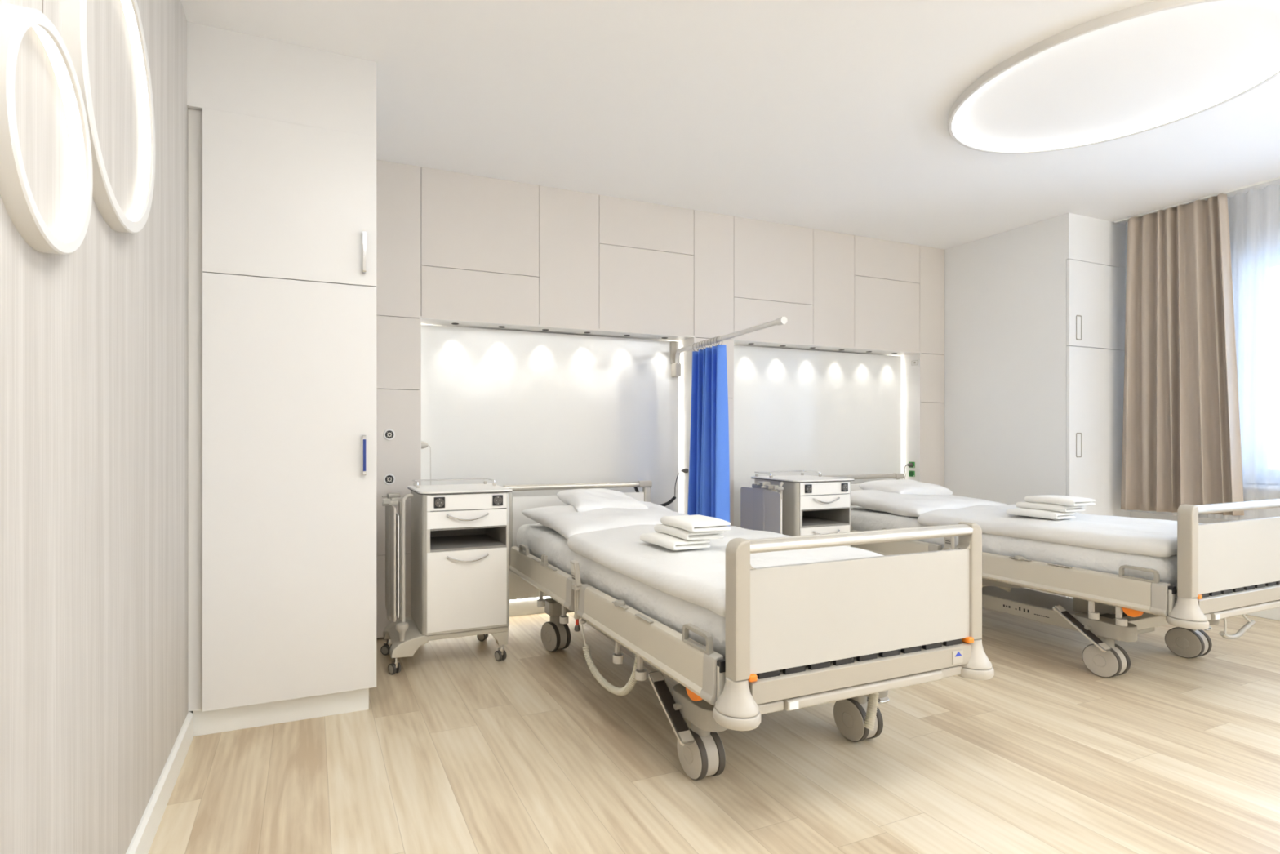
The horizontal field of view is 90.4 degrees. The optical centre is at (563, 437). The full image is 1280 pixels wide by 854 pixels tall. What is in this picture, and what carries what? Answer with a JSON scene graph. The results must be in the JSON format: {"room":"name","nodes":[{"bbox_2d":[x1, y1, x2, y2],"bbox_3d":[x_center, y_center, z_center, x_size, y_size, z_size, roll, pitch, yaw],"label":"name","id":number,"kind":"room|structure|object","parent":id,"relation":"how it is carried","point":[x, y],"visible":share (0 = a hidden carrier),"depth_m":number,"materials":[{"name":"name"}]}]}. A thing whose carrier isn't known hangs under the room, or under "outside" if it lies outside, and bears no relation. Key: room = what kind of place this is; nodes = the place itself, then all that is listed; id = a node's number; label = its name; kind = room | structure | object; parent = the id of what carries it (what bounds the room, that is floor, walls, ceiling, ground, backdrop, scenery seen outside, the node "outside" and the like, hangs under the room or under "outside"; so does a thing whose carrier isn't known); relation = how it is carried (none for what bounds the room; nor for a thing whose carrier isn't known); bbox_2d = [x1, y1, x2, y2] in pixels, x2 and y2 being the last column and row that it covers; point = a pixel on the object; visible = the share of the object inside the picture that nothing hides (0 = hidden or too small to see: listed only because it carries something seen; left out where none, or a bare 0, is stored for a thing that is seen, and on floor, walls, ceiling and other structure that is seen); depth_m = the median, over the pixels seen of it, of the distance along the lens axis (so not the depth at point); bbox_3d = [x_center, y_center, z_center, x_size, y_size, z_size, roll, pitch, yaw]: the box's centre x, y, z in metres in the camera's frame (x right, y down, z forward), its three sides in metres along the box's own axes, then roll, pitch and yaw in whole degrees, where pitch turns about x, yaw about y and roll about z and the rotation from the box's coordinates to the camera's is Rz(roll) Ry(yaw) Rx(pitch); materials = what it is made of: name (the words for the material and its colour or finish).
{"room":"hospital room","nodes":[
{"label":"hospital room","id":0,"kind":"room"},
{"bbox_2d":[0,0,193,853],"bbox_3d":[-0.734,-0.205,0.567,0.101,2.651,6.400,0,0,-22],"label":"wall","id":1,"kind":"structure","parent":0,"point":[94,338],"depth_m":1.31,"materials":[{"name":"wood"}]},
{"bbox_2d":[0,3,93,254],"bbox_3d":[-0.853,-0.493,1.040,0.032,0.368,0.368,0,0,-22],"label":"lamp","id":2,"kind":"object","parent":1,"relation":"attached to","point":[15,193],"visible":1,"depth_m":0.99,"materials":[{"name":"white plastic"}]},
{"bbox_2d":[60,0,155,233],"bbox_3d":[-1.009,-0.774,1.427,0.032,0.596,0.596,0,0,-22],"label":"lamp","id":3,"kind":"object","parent":1,"relation":"attached to","point":[73,12],"visible":0.95,"depth_m":1.43,"materials":[{"name":"white plastic"}]},
{"bbox_2d":[125,711,193,853],"bbox_3d":[-0.438,1.071,-0.014,0.016,0.097,5.100,0,0,-22],"label":"baseboard","id":4,"kind":"structure","parent":1,"relation":"attached to","point":[143,838],"depth_m":1.87,"materials":[{"name":"white wood"}]},
{"bbox_2d":[376,160,944,639],"bbox_3d":[0.948,-0.205,4.481,6.100,2.651,0.390,0,0,-22],"label":"wall","id":5,"kind":"structure","parent":0,"point":[466,250],"depth_m":4.04,"materials":[{"name":"white paint"}]},
{"bbox_2d":[383,473,395,484],"bbox_3d":[-0.965,0.233,3.499,0.062,0.062,0.008,0,0,-22],"label":"outlet","id":6,"kind":"object","parent":5,"relation":"attached to","point":[388,478],"visible":1,"depth_m":3.50,"materials":[{"name":"white paint"}]},
{"bbox_2d":[383,429,395,439],"bbox_3d":[-0.965,-0.015,3.499,0.062,0.062,0.008,0,0,-22],"label":"outlet","id":7,"kind":"object","parent":5,"relation":"attached to","point":[388,434],"visible":1,"depth_m":3.50,"materials":[{"name":"white paint"}]},
{"bbox_2d":[421,441,431,484],"bbox_3d":[-0.803,0.334,3.665,0.070,0.622,0.044,0,0,-22],"label":"plug","id":8,"kind":"object","parent":5,"relation":"attached to","point":[424,445],"visible":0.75,"depth_m":3.66,"materials":[{"name":"grey plastic"}]},
{"bbox_2d":[509,595,549,600],"bbox_3d":[-0.028,0.189,4.069,1.766,1.664,0.030,0,0,-22],"label":"strip light","id":9,"kind":"object","parent":5,"relation":"attached to","point":[548,596],"visible":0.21,"depth_m":3.97,"materials":[{"name":"white"}]},
{"bbox_2d":[509,596,551,616],"bbox_3d":[-0.026,1.073,4.066,1.812,0.095,0.015,0,0,-22],"label":"baseboard","id":10,"kind":"structure","parent":5,"relation":"attached to","point":[526,606],"depth_m":3.97,"materials":[{"name":"white wood"}]},
{"bbox_2d":[421,324,678,599],"bbox_3d":[-0.023,0.174,4.057,1.770,1.679,0.016,0,0,-22],"label":"wall panel","id":11,"kind":"object","parent":5,"relation":"attached to","point":[504,406],"visible":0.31,"depth_m":4.01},
{"bbox_2d":[670,316,787,377],"bbox_3d":[0.941,-0.537,3.769,0.054,0.245,1.240,0,0,-17],"label":"rail","id":12,"kind":"object","parent":11,"relation":"attached to","point":[675,353],"visible":1,"depth_m":3.93,"materials":[{"name":"white metal"}]},
{"bbox_2d":[687,335,729,525],"bbox_3d":[0.895,0.092,3.924,0.156,1.404,0.400,0,0,-22],"label":"privacy curtain","id":13,"kind":"object","parent":12,"relation":"hanging from","point":[708,488],"visible":0.73,"depth_m":3.86,"materials":[{"name":"blue fabric"}]},
{"bbox_2d":[634,468,688,506],"bbox_3d":[0.654,0.341,4.200,0.459,0.258,0.033,0,0,-32],"label":"power cord","id":14,"kind":"object","parent":5,"relation":"attached to","point":[684,470],"visible":0.45,"depth_m":4.24,"materials":[{"name":"grey plastic"}]},
{"bbox_2d":[733,345,901,527],"bbox_3d":[1.953,0.174,4.851,1.751,1.679,0.016,0,0,-22],"label":"wall panel","id":15,"kind":"object","parent":5,"relation":"attached to","point":[826,412],"visible":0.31,"depth_m":4.82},
{"bbox_2d":[904,462,912,479],"bbox_3d":[2.724,0.512,5.022,0.246,0.616,0.042,0,0,-42],"label":"power cord","id":16,"kind":"object","parent":5,"relation":"attached to","point":[909,464],"visible":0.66,"depth_m":5.08,"materials":[{"name":"grey plastic"}]},
{"bbox_2d":[908,470,915,476],"bbox_3d":[2.817,0.294,5.099,0.007,0.048,0.054,0,0,-22],"label":"power socket","id":17,"kind":"object","parent":5,"relation":"attached to","point":[911,473],"visible":1,"depth_m":5.10,"materials":[{"name":"green plastic"}]},
{"bbox_2d":[908,462,915,467],"bbox_3d":[2.817,0.222,5.099,0.007,0.048,0.054,0,0,-22],"label":"power socket","id":18,"kind":"object","parent":5,"relation":"attached to","point":[913,463],"visible":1,"depth_m":5.09,"materials":[{"name":"green plastic"}]},
{"bbox_2d":[911,359,918,365],"bbox_3d":[2.828,-0.600,5.075,0.004,0.048,0.064,0,0,-22],"label":"notice","id":19,"kind":"object","parent":5,"relation":"attached to","point":[913,362],"visible":1,"depth_m":5.07,"materials":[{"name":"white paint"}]},
{"bbox_2d":[148,607,1279,853],"bbox_3d":[2.217,1.160,1.699,6.420,0.080,6.500,0,0,-22],"label":"floor","id":20,"kind":"structure","parent":0,"point":[461,749],"depth_m":2.13,"materials":[{"name":"brown wood"}]},
{"bbox_2d":[186,21,376,736],"bbox_3d":[-1.239,-0.205,2.858,0.672,2.651,0.972,0,0,-22],"label":"wardrobe","id":21,"kind":"object","parent":20,"relation":"on","point":[282,135],"visible":1,"depth_m":2.43,"materials":[{"name":"white paint"}]},
{"bbox_2d":[380,477,511,674],"bbox_3d":[-0.618,0.673,3.231,0.640,0.893,0.490,0,0,-22],"label":"bedside cabinet","id":22,"kind":"object","parent":20,"relation":"on","point":[460,533],"visible":1,"depth_m":3.07,"materials":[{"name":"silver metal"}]},
{"bbox_2d":[434,497,444,508],"bbox_3d":[-0.591,0.312,3.012,0.052,0.052,0.006,0,0,-22],"label":"power socket","id":23,"kind":"object","parent":22,"relation":"attached to","point":[439,502],"depth_m":3.01,"materials":[{"name":"grey plastic"}]},
{"bbox_2d":[493,494,502,506],"bbox_3d":[-0.324,0.312,3.119,0.052,0.052,0.006,0,0,-22],"label":"power socket","id":24,"kind":"object","parent":22,"relation":"attached to","point":[497,499],"depth_m":3.12,"materials":[{"name":"grey plastic"}]},
{"bbox_2d":[502,480,994,780],"bbox_3d":[0.514,0.699,2.872,1.057,0.842,2.230,0,0,-22],"label":"hospital bed","id":25,"kind":"object","parent":20,"relation":"on","point":[843,632],"visible":0.79,"depth_m":1.92,"materials":[{"name":"grey plastic"}]},
{"bbox_2d":[569,560,581,590],"bbox_3d":[0.053,0.576,2.635,0.038,0.121,0.050,0,0,-22],"label":"bed remote control","id":26,"kind":"object","parent":25,"relation":"attached to","point":[576,584],"visible":1,"depth_m":2.62,"materials":[{"name":"grey plastic"}]},
{"bbox_2d":[579,618,637,695],"bbox_3d":[0.171,0.858,2.425,0.036,0.221,0.471,0,0,-25],"label":"coiled cable","id":27,"kind":"object","parent":25,"relation":"hanging from","point":[624,691],"visible":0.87,"depth_m":2.42,"materials":[{"name":"grey plastic"}]},
{"bbox_2d":[515,523,725,659],"bbox_3d":[0.506,0.583,2.889,0.912,0.188,2.005,0,0,-22],"label":"mattress","id":28,"kind":"object","parent":25,"relation":"on","point":[673,611],"visible":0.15,"depth_m":2.34,"materials":[{"name":"white fabric"}]},
{"bbox_2d":[521,500,688,539],"bbox_3d":[0.282,0.441,3.389,0.841,0.140,0.711,0,0,-22],"label":"pillow","id":29,"kind":"object","parent":28,"relation":"on","point":[565,520],"visible":0.59,"depth_m":3.19,"materials":[{"name":"white fabric"}]},
{"bbox_2d":[556,488,648,511],"bbox_3d":[0.213,0.362,3.534,0.421,0.138,0.349,0,0,-19],"label":"pillow","id":30,"kind":"object","parent":29,"relation":"on","point":[582,500],"visible":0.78,"depth_m":3.44,"materials":[{"name":"white fabric"}]},
{"bbox_2d":[567,524,884,617],"bbox_3d":[0.666,0.463,2.492,0.946,0.111,1.196,0,0,-22],"label":"duvet","id":31,"kind":"object","parent":28,"relation":"on","point":[697,576],"visible":0.47,"depth_m":2.27,"materials":[{"name":"white fabric"}]},
{"bbox_2d":[640,532,710,550],"bbox_3d":[0.432,0.401,2.469,0.174,0.040,0.248,0,0,-24],"label":"folded towel","id":32,"kind":"object","parent":31,"relation":"on","point":[666,540],"visible":0.83,"depth_m":2.38,"materials":[{"name":"white fabric"}]},
{"bbox_2d":[653,523,724,540],"bbox_3d":[0.488,0.365,2.475,0.174,0.039,0.248,0,0,-21],"label":"folded towel","id":33,"kind":"object","parent":32,"relation":"on","point":[662,528],"visible":0.64,"depth_m":2.38,"materials":[{"name":"white fabric"}]},
{"bbox_2d":[660,514,730,532],"bbox_3d":[0.505,0.329,2.434,0.174,0.040,0.248,0,0,-19],"label":"folded towel","id":34,"kind":"object","parent":33,"relation":"on","point":[696,522],"visible":1,"depth_m":2.35,"materials":[{"name":"white fabric"}]},
{"bbox_2d":[740,470,853,546],"bbox_3d":[1.457,0.673,4.037,0.640,0.893,0.490,0,0,-22],"label":"bedside cabinet","id":35,"kind":"object","parent":20,"relation":"on","point":[792,505],"visible":0.55,"depth_m":3.89,"materials":[{"name":"silver metal"}]},
{"bbox_2d":[804,484,812,493],"bbox_3d":[1.484,0.312,3.818,0.052,0.052,0.006,0,0,-22],"label":"power socket","id":36,"kind":"object","parent":35,"relation":"attached to","point":[808,487],"depth_m":3.81,"materials":[{"name":"grey plastic"}]},
{"bbox_2d":[840,483,848,491],"bbox_3d":[1.751,0.312,3.926,0.052,0.052,0.006,0,0,-22],"label":"power socket","id":37,"kind":"object","parent":35,"relation":"attached to","point":[844,486],"depth_m":3.92,"materials":[{"name":"grey plastic"}]},
{"bbox_2d":[942,213,1129,598],"bbox_3d":[3.598,-0.205,4.854,0.696,2.651,0.933,0,0,-22],"label":"tall cabinet","id":38,"kind":"object","parent":20,"relation":"on","point":[1035,313],"visible":0.65,"depth_m":4.51,"materials":[{"name":"white laminate"}]},
{"bbox_2d":[822,472,1279,677],"bbox_3d":[2.609,0.699,3.746,1.057,0.842,2.230,0,0,-22],"label":"hospital bed","id":39,"kind":"object","parent":20,"relation":"on","point":[1230,568],"depth_m":2.82,"materials":[{"name":"grey plastic"}]},
{"bbox_2d":[943,536,955,549],"bbox_3d":[2.148,0.576,3.509,0.038,0.121,0.050,0,0,-22],"label":"bed remote control","id":40,"kind":"object","parent":39,"relation":"attached to","point":[949,544],"visible":0.57,"depth_m":3.49,"materials":[{"name":"grey plastic"}]},
{"bbox_2d":[982,585,1011,591],"bbox_3d":[2.370,0.924,3.620,0.081,0.239,0.335,0,0,-31],"label":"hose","id":41,"kind":"object","parent":39,"relation":"hanging from","point":[1008,589],"visible":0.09,"depth_m":3.50,"materials":[{"name":"grey plastic"}]},
{"bbox_2d":[850,505,1177,590],"bbox_3d":[2.602,0.584,3.764,0.912,0.186,2.005,0,0,-22],"label":"mattress","id":42,"kind":"object","parent":39,"relation":"on","point":[862,518],"visible":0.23,"depth_m":3.09,"materials":[{"name":"white fabric"}]},
{"bbox_2d":[850,489,1006,517],"bbox_3d":[2.386,0.439,4.256,0.841,0.152,0.712,0,0,-22],"label":"pillow","id":43,"kind":"object","parent":42,"relation":"on","point":[901,504],"visible":0.59,"depth_m":4.04,"materials":[{"name":"white fabric"}]},
{"bbox_2d":[858,479,952,495],"bbox_3d":[2.389,0.365,4.408,0.479,0.128,0.351,0,0,-19],"label":"pillow","id":44,"kind":"object","parent":43,"relation":"on","point":[900,486],"visible":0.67,"depth_m":4.31,"materials":[{"name":"white fabric"}]},
{"bbox_2d":[916,504,1201,557],"bbox_3d":[2.757,0.466,3.370,0.949,0.108,1.204,0,0,-22],"label":"duvet","id":45,"kind":"object","parent":42,"relation":"on","point":[1143,536],"visible":0.77,"depth_m":3.10,"materials":[{"name":"white fabric"}]},
{"bbox_2d":[1006,507,1075,519],"bbox_3d":[2.527,0.401,3.343,0.173,0.039,0.248,0,0,-24],"label":"folded towel","id":46,"kind":"object","parent":45,"relation":"on","point":[1041,513],"visible":0.96,"depth_m":3.27,"materials":[{"name":"white fabric"}]},
{"bbox_2d":[1015,501,1085,511],"bbox_3d":[2.583,0.365,3.349,0.174,0.039,0.248,0,0,-21],"label":"folded towel","id":47,"kind":"object","parent":46,"relation":"on","point":[1044,506],"visible":0.84,"depth_m":3.28,"materials":[{"name":"white fabric"}]},
{"bbox_2d":[1024,494,1095,506],"bbox_3d":[2.600,0.329,3.308,0.174,0.040,0.248,0,0,-19],"label":"folded towel","id":48,"kind":"object","parent":47,"relation":"on","point":[1068,500],"visible":1,"depth_m":3.25,"materials":[{"name":"white fabric"}]},
{"bbox_2d":[1099,612,1146,618],"bbox_3d":[2.843,0.889,3.163,0.600,0.011,0.090,0,0,-22],"label":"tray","id":49,"kind":"object","parent":39,"relation":"on","point":[1108,615],"depth_m":3.13,"materials":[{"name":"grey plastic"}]},
{"bbox_2d":[181,0,1279,249],"bbox_3d":[2.217,-1.581,1.699,6.420,0.100,6.500,0,0,-22],"label":"ceiling","id":50,"kind":"structure","parent":0,"point":[828,115],"depth_m":2.83,"materials":[{"name":"white paint"}]},
{"bbox_2d":[947,0,1279,154],"bbox_3d":[2.368,-1.513,2.731,1.198,0.036,1.198,0,0,-22],"label":"recessed light","id":51,"kind":"object","parent":50,"relation":"in","point":[1156,6],"visible":1,"depth_m":2.69,"materials":[{"name":"white plastic"}]},
{"bbox_2d":[1114,176,1279,222],"bbox_3d":[4.845,-1.525,2.156,0.030,0.012,4.990,0,0,-22],"label":"track","id":52,"kind":"object","parent":50,"relation":"attached to","point":[1276,179],"visible":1,"depth_m":3.98,"materials":[{"name":"white metal"}]},
{"bbox_2d":[1120,193,1244,515],"bbox_3d":[4.029,-0.506,4.147,0.094,2.029,0.627,0,0,-22],"label":"curtain","id":53,"kind":"object","parent":52,"relation":"hanging from","point":[1181,434],"visible":0.98,"depth_m":4.11,"materials":[{"name":"fabric"}]},
{"bbox_2d":[1125,184,1279,519],"bbox_3d":[4.899,-0.501,2.216,0.034,2.043,4.860,0,0,-22],"label":"sheer curtain","id":54,"kind":"object","parent":52,"relation":"hanging from","point":[1255,224],"visible":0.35,"depth_m":3.85,"materials":[{"name":"white fabric"}]},
{"bbox_2d":[863,692,879,730],"bbox_3d":[1.037,0.866,2.134,0.048,0.234,0.083,0,0,40],"label":"coiled cable","id":55,"kind":"object","parent":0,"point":[870,717],"visible":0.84,"depth_m":2.12,"materials":[{"name":"beige plastic"}]},
{"bbox_2d":[1129,186,1279,523],"bbox_3d":[4.921,-0.205,2.839,0.250,2.651,6.400,0,0,-22],"label":"wall","id":56,"kind":"structure","parent":0,"point":[1273,193],"depth_m":4.03,"materials":[{"name":"white paint"}]},
{"bbox_2d":[1242,250,1279,490],"bbox_3d":[4.613,-0.422,3.405,0.240,1.485,1.440,0,0,-22],"label":"window","id":57,"kind":"structure","parent":56,"relation":"in","point":[1251,411],"depth_m":4.02,"materials":[{"name":"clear glass"}]},
{"bbox_2d":[1244,607,1279,621],"bbox_3d":[5.041,1.073,2.187,0.014,0.095,5.100,0,0,-22],"label":"baseboard","id":58,"kind":"structure","parent":56,"relation":"attached to","point":[1274,613],"depth_m":3.88,"materials":[{"name":"white wood"}]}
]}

